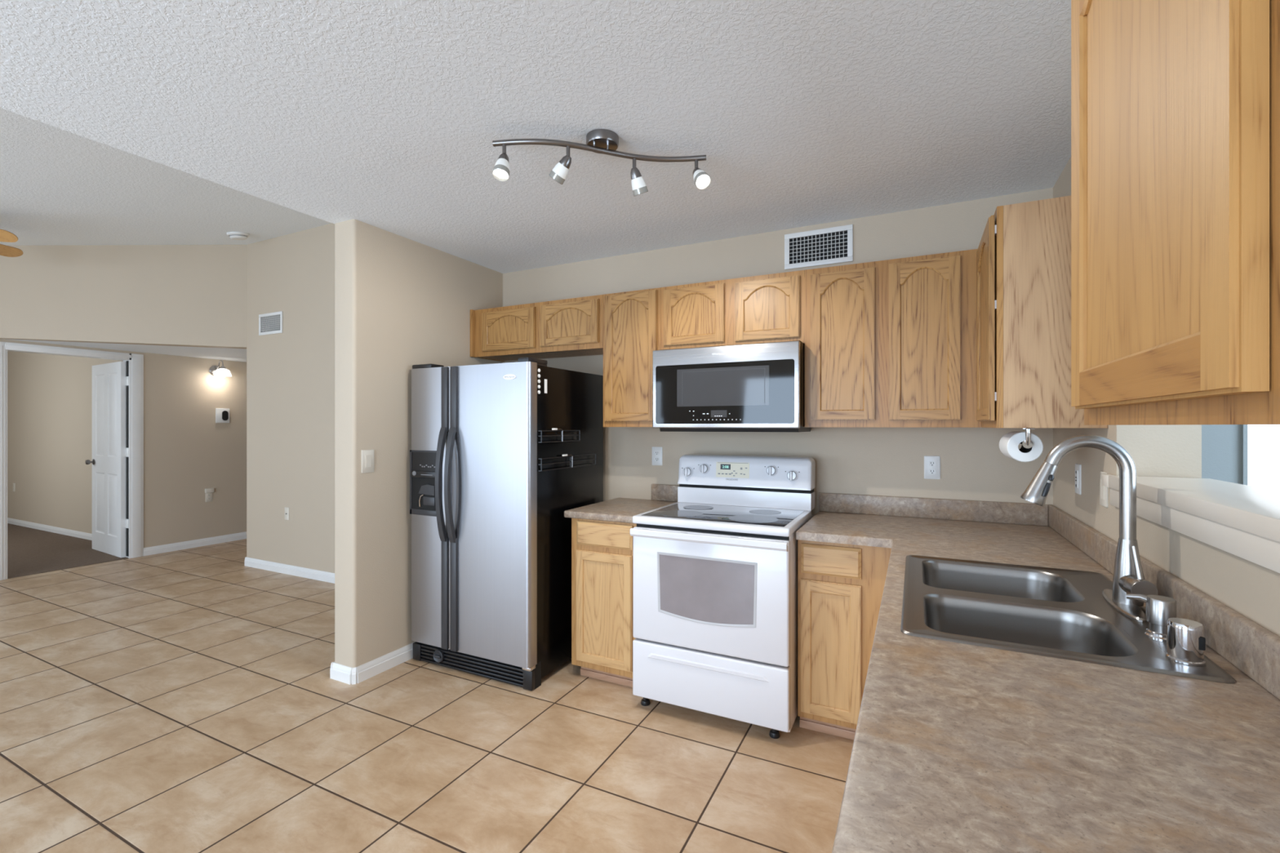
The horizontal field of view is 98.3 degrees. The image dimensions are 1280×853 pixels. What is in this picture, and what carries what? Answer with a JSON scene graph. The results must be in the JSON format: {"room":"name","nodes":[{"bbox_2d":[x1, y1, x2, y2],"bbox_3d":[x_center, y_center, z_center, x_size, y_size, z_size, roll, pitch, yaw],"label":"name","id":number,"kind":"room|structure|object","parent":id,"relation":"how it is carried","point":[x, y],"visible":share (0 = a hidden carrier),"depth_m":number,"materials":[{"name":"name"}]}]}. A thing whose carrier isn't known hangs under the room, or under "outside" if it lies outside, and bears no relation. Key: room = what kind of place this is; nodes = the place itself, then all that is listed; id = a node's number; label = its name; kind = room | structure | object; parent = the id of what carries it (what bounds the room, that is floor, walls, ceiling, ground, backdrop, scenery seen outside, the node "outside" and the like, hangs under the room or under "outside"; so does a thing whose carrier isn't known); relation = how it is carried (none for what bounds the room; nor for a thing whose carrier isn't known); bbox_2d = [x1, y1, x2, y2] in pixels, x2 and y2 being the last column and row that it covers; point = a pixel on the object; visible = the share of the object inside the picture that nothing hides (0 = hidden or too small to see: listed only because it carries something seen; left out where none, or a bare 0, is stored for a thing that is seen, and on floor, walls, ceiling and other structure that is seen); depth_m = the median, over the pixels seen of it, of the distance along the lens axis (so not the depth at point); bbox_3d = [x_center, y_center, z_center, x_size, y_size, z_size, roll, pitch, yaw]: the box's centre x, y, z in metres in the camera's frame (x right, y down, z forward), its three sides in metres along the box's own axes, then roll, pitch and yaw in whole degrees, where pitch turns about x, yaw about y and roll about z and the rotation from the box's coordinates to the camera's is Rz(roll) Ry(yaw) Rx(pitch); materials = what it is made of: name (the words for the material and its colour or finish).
{"room":"kitchen","nodes":[
{"label":"kitchen","id":0,"kind":"room"},
{"bbox_2d":[7,351,123,533],"bbox_3d":[-7.974,0.130,6.005,4.770,2.500,2.640,0,0,26],"label":"wall","id":1,"kind":"structure","parent":0,"point":[50,397],"depth_m":7.20,"materials":[{"name":"beige paint"}]},
{"bbox_2d":[13,483,15,491],"bbox_3d":[-8.726,0.860,7.715,0.072,0.116,0.008,0,0,26],"label":"wall outlet","id":2,"kind":"object","parent":1,"relation":"attached to","point":[14,484],"visible":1,"depth_m":7.70,"materials":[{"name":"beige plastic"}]},
{"bbox_2d":[7,517,92,540],"bbox_3d":[-7.388,1.340,7.046,4.630,0.080,0.013,0,0,26],"label":"baseboard","id":3,"kind":"structure","parent":1,"relation":"attached to","point":[11,521],"depth_m":7.14,"materials":[{"name":"white paint"}]},
{"bbox_2d":[0,244,246,348],"bbox_3d":[-4.837,-1.321,5.171,2.148,1.098,0.141,0,0,-20],"label":"wall header","id":4,"kind":"structure","parent":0,"point":[188,295],"depth_m":5.15,"materials":[{"name":"beige paint"}]},
{"bbox_2d":[0,338,246,547],"bbox_3d":[-6.138,-0.220,4.230,0.120,3.200,8.700,0,0,26],"label":"wall","id":5,"kind":"structure","parent":0,"point":[187,453],"depth_m":6.25,"materials":[{"name":"beige paint"}]},
{"bbox_2d":[0,341,143,580],"bbox_3d":[-5.546,0.315,5.404,0.143,2.130,1.070,0,0,26],"label":"trim","id":6,"kind":"structure","parent":5,"relation":"attached to","point":[134,362],"depth_m":5.75,"materials":[{"name":"white paint"}]},
{"bbox_2d":[85,361,128,557],"bbox_3d":[-5.717,0.352,5.955,0.900,2.040,0.108,0,0,26],"label":"door","id":7,"kind":"structure","parent":5,"relation":"in","point":[109,380],"depth_m":5.92,"materials":[{"name":"white paint"}]},
{"bbox_2d":[143,531,246,555],"bbox_3d":[-6.102,1.337,4.151,0.013,0.085,8.590,0,0,26],"label":"baseboard","id":8,"kind":"structure","parent":5,"relation":"attached to","point":[242,535],"depth_m":6.26,"materials":[{"name":"white paint"}]},
{"bbox_2d":[204,488,213,502],"bbox_3d":[-4.976,0.802,6.399,0.026,0.155,0.088,0,0,26],"label":"wall outlet","id":9,"kind":"object","parent":5,"relation":"attached to","point":[209,491],"visible":1,"depth_m":6.40,"materials":[{"name":"beige plastic"}]},
{"bbox_2d":[208,360,231,377],"bbox_3d":[-4.855,-0.660,6.425,0.218,0.211,0.168,0,0,26],"label":"wall sconce","id":10,"kind":"object","parent":5,"relation":"attached to","point":[215,371],"visible":1,"depth_m":6.41,"materials":[{"name":"white glass"}]},
{"bbox_2d":[215,408,229,422],"bbox_3d":[-4.914,-0.118,6.522,0.026,0.172,0.144,0,0,26],"label":"thermostat","id":11,"kind":"object","parent":5,"relation":"attached to","point":[222,415],"visible":1,"depth_m":6.51,"materials":[{"name":"white plastic"}]},
{"bbox_2d":[3,338,246,362],"bbox_3d":[-4.340,-0.800,6.114,1.660,0.050,3.725,0,0,26],"label":"ceiling","id":12,"kind":"structure","parent":0,"point":[220,353],"depth_m":5.65,"materials":[{"name":"paint"}]},
{"bbox_2d":[0,107,331,245],"bbox_3d":[-4.166,-1.478,3.175,4.590,0.746,4.580,0,0,26],"label":"ceiling","id":13,"kind":"structure","parent":0,"point":[58,186],"depth_m":3.91,"materials":[{"name":"paint"}]},
{"bbox_2d":[0,229,22,257],"bbox_3d":[-5.031,-1.391,3.904,0.956,0.192,1.003,0,0,26],"label":"ceiling fan","id":14,"kind":"object","parent":13,"relation":"hanging from","point":[6,236],"visible":1,"depth_m":4.27,"materials":[{"name":"brown wood"}]},
{"bbox_2d":[226,231,249,239],"bbox_3d":[-3.640,-1.718,5.016,0.170,0.066,0.170,0,0,26],"label":"smoke detector","id":15,"kind":"object","parent":13,"relation":"attached to","point":[233,235],"visible":1,"depth_m":4.97,"materials":[{"name":"white plastic"}]},
{"bbox_2d":[334,218,502,667],"bbox_3d":[-1.331,0.128,3.534,0.165,2.505,1.210,0,0,26],"label":"wall","id":16,"kind":"structure","parent":0,"point":[401,303],"depth_m":3.10,"materials":[{"name":"beige paint"}]},
{"bbox_2d":[361,449,374,473],"bbox_3d":[-1.487,0.195,3.027,0.008,0.125,0.078,0,0,26],"label":"wall switch","id":17,"kind":"object","parent":16,"relation":"attached to","point":[367,455],"visible":1,"depth_m":3.02,"materials":[{"name":"beige plastic"}]},
{"bbox_2d":[329,641,415,684],"bbox_3d":[-1.341,1.337,3.515,0.192,0.085,1.194,0,0,26],"label":"baseboard","id":18,"kind":"structure","parent":16,"relation":"attached to","point":[343,673],"depth_m":3.03,"materials":[{"name":"white paint"}]},
{"bbox_2d":[0,523,853,852],"bbox_3d":[-4.670,1.407,3.443,12.970,0.066,8.800,0,0,26],"label":"floor","id":19,"kind":"structure","parent":0,"point":[187,700],"depth_m":2.39,"materials":[{"name":"beige tile"}]},
{"bbox_2d":[409,356,603,690],"bbox_3d":[-0.805,0.512,3.353,0.877,1.735,0.836,0,0,26],"label":"refrigerator","id":20,"kind":"object","parent":19,"relation":"on","point":[491,533],"visible":1,"depth_m":3.03,"materials":[{"name":"silver metal"}]},
{"bbox_2d":[537,428,580,443],"bbox_3d":[-0.442,0.053,3.081,0.030,0.078,0.384,0,0,26],"label":"rack","id":21,"kind":"object","parent":20,"relation":"attached to","point":[554,435],"visible":1,"depth_m":3.06,"materials":[{"name":"black plastic"}]},
{"bbox_2d":[537,453,595,471],"bbox_3d":[-0.402,0.202,3.162,0.030,0.081,0.564,0,0,26],"label":"rack","id":22,"kind":"object","parent":20,"relation":"attached to","point":[566,461],"visible":1,"depth_m":3.13,"materials":[{"name":"black plastic"}]},
{"bbox_2d":[571,518,636,687],"bbox_3d":[-0.054,0.943,3.205,0.430,0.875,0.617,0,0,26],"label":"base cabinet","id":23,"kind":"object","parent":19,"relation":"on","point":[602,637],"visible":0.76,"depth_m":2.94,"materials":[{"name":"brown wood"}]},
{"bbox_2d":[564,484,684,524],"bbox_3d":[-0.063,0.435,3.206,0.485,0.138,0.624,0,0,26],"label":"countertop","id":24,"kind":"structure","parent":23,"relation":"on","point":[618,509],"depth_m":3.16,"materials":[{"name":"brown stone"}]},
{"bbox_2d":[630,453,815,738],"bbox_3d":[0.446,0.774,2.825,0.756,1.211,0.725,0,0,26],"label":"range","id":25,"kind":"object","parent":19,"relation":"on","point":[715,584],"visible":0.98,"depth_m":2.55,"materials":[{"name":"white metal"}]},
{"bbox_2d":[632,502,811,537],"bbox_3d":[0.425,0.457,2.781,0.756,0.038,0.562,0,0,26],"label":"cooktop","id":26,"kind":"object","parent":25,"relation":"in","point":[738,519],"depth_m":2.65,"materials":[{"name":"grey ceramic"}]},
{"bbox_2d":[798,539,891,740],"bbox_3d":[1.027,0.943,2.666,0.414,0.875,0.617,0,0,26],"label":"base cabinet","id":27,"kind":"object","parent":19,"relation":"on","point":[841,586],"visible":0.7,"depth_m":2.42,"materials":[{"name":"brown wood"}]},
{"bbox_3d":[0.903,0.942,1.265,0.647,0.875,2.031,0,0,26],"label":"base cabinet","id":28,"kind":"object","parent":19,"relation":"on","visible":0},
{"bbox_2d":[795,492,1279,852],"bbox_3d":[0.857,0.435,1.614,1.043,0.138,2.654,0,0,26],"label":"countertop","id":29,"kind":"structure","parent":28,"relation":"on","point":[957,748],"depth_m":0.84,"materials":[{"name":"brown stone"}]},
{"bbox_2d":[900,555,1235,683],"bbox_3d":[1.016,0.516,1.488,0.554,0.256,0.836,0,0,26],"label":"sink","id":30,"kind":"object","parent":29,"relation":"in","point":[1046,611],"depth_m":1.43,"materials":[{"name":"metal"}]},
{"bbox_2d":[1125,593,1176,642],"bbox_3d":[1.122,0.418,1.212,0.081,0.089,0.054,0,0,26],"label":"soap dispenser","id":31,"kind":"object","parent":30,"relation":"on","point":[1159,609],"visible":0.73,"depth_m":1.20,"materials":[{"name":"silver metal"}]},
{"bbox_2d":[0,0,1071,273],"bbox_3d":[-3.013,-1.130,1.431,8.210,0.050,6.675,0,0,26],"label":"ceiling","id":32,"kind":"structure","parent":0,"point":[388,115],"depth_m":1.87,"materials":[{"name":"paint"}]},
{"bbox_2d":[492,128,711,195],"bbox_3d":[-0.143,-1.004,2.123,0.821,0.201,0.159,0,0,-8],"label":"track light","id":33,"kind":"object","parent":32,"relation":"attached to","point":[605,141],"visible":1,"depth_m":2.08,"materials":[{"name":"silver metal"}]},
{"bbox_2d":[246,187,1053,573],"bbox_3d":[-0.863,-0.270,4.021,6.670,3.300,0.120,0,0,26],"label":"wall","id":34,"kind":"structure","parent":0,"point":[870,461],"depth_m":3.58,"materials":[{"name":"beige paint"}]},
{"bbox_2d":[258,311,283,335],"bbox_3d":[-3.514,-0.971,5.268,0.368,0.202,0.012,0,0,26],"label":"air vent","id":35,"kind":"object","parent":34,"relation":"in","point":[269,323],"visible":1,"depth_m":5.26,"materials":[{"name":"white plastic"}]},
{"bbox_2d":[284,506,288,519],"bbox_3d":[-3.293,0.821,5.157,0.066,0.116,0.012,0,0,26],"label":"cable jack","id":36,"kind":"object","parent":34,"relation":"attached to","point":[286,509],"visible":1,"depth_m":5.16,"materials":[{"name":"beige plastic"}]},
{"bbox_2d":[244,556,334,583],"bbox_3d":[-2.501,1.337,4.830,3.044,0.085,0.134,0,0,26],"label":"baseboard","id":37,"kind":"structure","parent":34,"relation":"attached to","point":[326,576],"depth_m":5.12,"materials":[{"name":"white paint"}]},
{"bbox_2d":[470,294,603,361],"bbox_3d":[-0.615,-0.622,3.644,1.018,0.317,0.332,0,0,26],"label":"upper cabinet","id":38,"kind":"object","parent":34,"relation":"attached to","point":[574,326],"visible":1,"depth_m":3.51,"materials":[{"name":"brown wood"}]},
{"bbox_2d":[603,287,661,426],"bbox_3d":[0.012,-0.386,3.337,0.376,0.788,0.323,0,0,26],"label":"upper cabinet","id":39,"kind":"object","parent":34,"relation":"attached to","point":[632,320],"visible":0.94,"depth_m":3.20,"materials":[{"name":"brown wood"}]},
{"bbox_2d":[652,446,662,465],"bbox_3d":[0.107,0.191,3.466,0.072,0.116,0.008,0,0,26],"label":"wall outlet","id":40,"kind":"object","parent":34,"relation":"attached to","point":[657,452],"visible":1,"depth_m":3.46,"materials":[{"name":"white plastic"}]},
{"bbox_2d":[651,484,679,502],"bbox_3d":[0.181,0.416,3.422,0.242,0.100,0.020,0,0,26],"label":"backsplash","id":41,"kind":"structure","parent":34,"relation":"attached to","point":[659,491],"depth_m":3.42,"materials":[{"name":"brown stone"}]},
{"bbox_2d":[661,270,804,349],"bbox_3d":[0.535,-0.598,3.077,0.790,0.365,0.323,0,0,26],"label":"upper cabinet","id":42,"kind":"object","parent":34,"relation":"attached to","point":[767,308],"visible":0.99,"depth_m":2.92,"materials":[{"name":"brown wood"}]},
{"bbox_2d":[652,340,813,432],"bbox_3d":[0.511,-0.191,3.024,0.780,0.446,0.436,0,0,26],"label":"microwave","id":43,"kind":"object","parent":42,"relation":"attached to","point":[760,387],"visible":1,"depth_m":2.81,"materials":[{"name":"silver metal"}]},
{"bbox_2d":[784,224,853,269],"bbox_3d":[0.974,-0.975,3.033,0.360,0.196,0.012,0,0,26],"label":"air vent","id":44,"kind":"object","parent":34,"relation":"in","point":[834,245],"visible":1,"depth_m":3.03,"materials":[{"name":"white plastic"}]},
{"bbox_2d":[804,248,981,427],"bbox_3d":[1.226,-0.386,2.732,0.756,0.788,0.323,0,0,26],"label":"upper cabinet","id":45,"kind":"object","parent":34,"relation":"attached to","point":[889,343],"visible":0.98,"depth_m":2.58,"materials":[{"name":"brown wood"}]},
{"bbox_2d":[924,455,940,479],"bbox_3d":[1.471,0.211,2.787,0.072,0.116,0.008,0,0,26],"label":"wall outlet","id":46,"kind":"object","parent":34,"relation":"attached to","point":[931,464],"visible":1,"depth_m":2.79,"materials":[{"name":"white plastic"}]},
{"bbox_2d":[928,469,936,474],"bbox_3d":[1.470,0.231,2.785,0.034,0.025,0.004,0,0,26],"label":"socket","id":47,"kind":"object","parent":46,"relation":"attached to","point":[930,471],"depth_m":2.78,"materials":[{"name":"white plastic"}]},
{"bbox_2d":[928,461,936,466],"bbox_3d":[1.470,0.191,2.785,0.034,0.025,0.004,0,0,26],"label":"socket","id":48,"kind":"object","parent":46,"relation":"attached to","point":[930,463],"depth_m":2.78,"materials":[{"name":"white plastic"}]},
{"bbox_2d":[818,492,1048,526],"bbox_3d":[1.435,0.416,2.798,1.022,0.100,0.020,0,0,26],"label":"backsplash","id":49,"kind":"structure","parent":34,"relation":"attached to","point":[1024,513],"depth_m":2.76,"materials":[{"name":"brown stone"}]},
{"bbox_2d":[1020,435,1158,622],"bbox_3d":[1.175,0.243,1.421,0.262,0.438,0.241,0,0,-1],"label":"faucet","id":50,"kind":"object","parent":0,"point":[1128,574],"visible":0.98,"depth_m":1.42,"materials":[{"name":"silver metal"}]},
{"bbox_2d":[1053,156,1279,636],"bbox_3d":[0.594,0.113,-0.310,0.200,2.535,6.575,0,0,26],"label":"wall","id":51,"kind":"structure","parent":0,"point":[1251,589],"depth_m":1.68,"materials":[{"name":"beige paint"}]},
{"bbox_2d":[976,195,1107,427],"bbox_3d":[1.583,-0.386,2.275,0.334,0.788,0.824,0,0,26],"label":"upper cabinet","id":52,"kind":"object","parent":51,"relation":"attached to","point":[1024,251],"visible":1,"depth_m":1.93,"materials":[{"name":"brown wood"}]},
{"bbox_2d":[1018,427,1035,448],"bbox_3d":[1.431,0.045,2.075,0.036,0.072,0.290,0,0,26],"label":"holder","id":53,"kind":"object","parent":52,"relation":"hanging from","point":[1027,443],"visible":0.91,"depth_m":1.96,"materials":[{"name":"silver metal"}]},
{"bbox_2d":[999,431,1043,462],"bbox_3d":[1.434,0.077,2.090,0.109,0.109,0.220,0,0,26],"label":"paper roll","id":54,"kind":"object","parent":53,"relation":"hanging from","point":[1009,442],"visible":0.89,"depth_m":2.00,"materials":[{"name":"white paper"}]},
{"bbox_2d":[1075,463,1081,494],"bbox_3d":[1.708,0.208,2.162,0.010,0.116,0.072,0,0,26],"label":"wall outlet","id":55,"kind":"object","parent":51,"relation":"attached to","point":[1077,467],"visible":1,"depth_m":2.15,"materials":[{"name":"white plastic"}]},
{"bbox_2d":[1075,470,1078,488],"bbox_3d":[1.706,0.208,2.163,0.004,0.068,0.034,0,0,26],"label":"socket","id":56,"kind":"object","parent":55,"relation":"attached to","point":[1076,471],"depth_m":2.15,"materials":[{"name":"white plastic"}]},
{"bbox_2d":[1099,471,1107,507],"bbox_3d":[1.561,0.214,1.866,0.008,0.116,0.072,0,0,26],"label":"wall switch","id":57,"kind":"object","parent":51,"relation":"attached to","point":[1103,490],"visible":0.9,"depth_m":1.86,"materials":[{"name":"beige plastic"}]},
{"bbox_2d":[1048,504,1279,699],"bbox_3d":[1.315,0.416,1.386,0.020,0.100,2.654,0,0,26],"label":"backsplash","id":58,"kind":"structure","parent":51,"relation":"attached to","point":[1251,647],"depth_m":1.16,"materials":[{"name":"brown stone"}]},
{"bbox_2d":[1071,0,1279,425],"bbox_3d":[0.661,-0.391,0.425,0.334,0.779,1.030,0,0,26],"label":"upper cabinet","id":59,"kind":"object","parent":51,"relation":"attached to","point":[1175,104],"visible":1,"depth_m":0.58,"materials":[{"name":"brown wood"}]},
{"bbox_2d":[1110,488,1279,573],"bbox_3d":[1.039,0.226,0.826,0.014,0.054,2.105,0,0,26],"label":"trim","id":60,"kind":"structure","parent":51,"relation":"attached to","point":[1264,552],"depth_m":1.15,"materials":[{"name":"beige paint"}]},
{"bbox_2d":[1101,473,1279,542],"bbox_3d":[1.148,0.178,0.805,0.242,0.040,2.165,0,0,26],"label":"window sill","id":61,"kind":"structure","parent":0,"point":[1255,510],"depth_m":1.23,"materials":[{"name":"beige paint"}]},
{"bbox_2d":[1201,424,1241,484],"bbox_3d":[2.447,0.080,-0.660,3.430,2.600,6.000,0,0,26],"label":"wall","id":62,"kind":"structure","parent":0,"point":[1221,444],"depth_m":2.49,"materials":[{"name":"blue paint"}]},
{"bbox_2d":[1241,424,1279,491],"bbox_3d":[3.400,0.180,2.119,1.602,1.900,0.055,0,0,26],"label":"window","id":63,"kind":"structure","parent":62,"relation":"in","point":[1260,443],"depth_m":2.44,"materials":[{"name":"white glass"}]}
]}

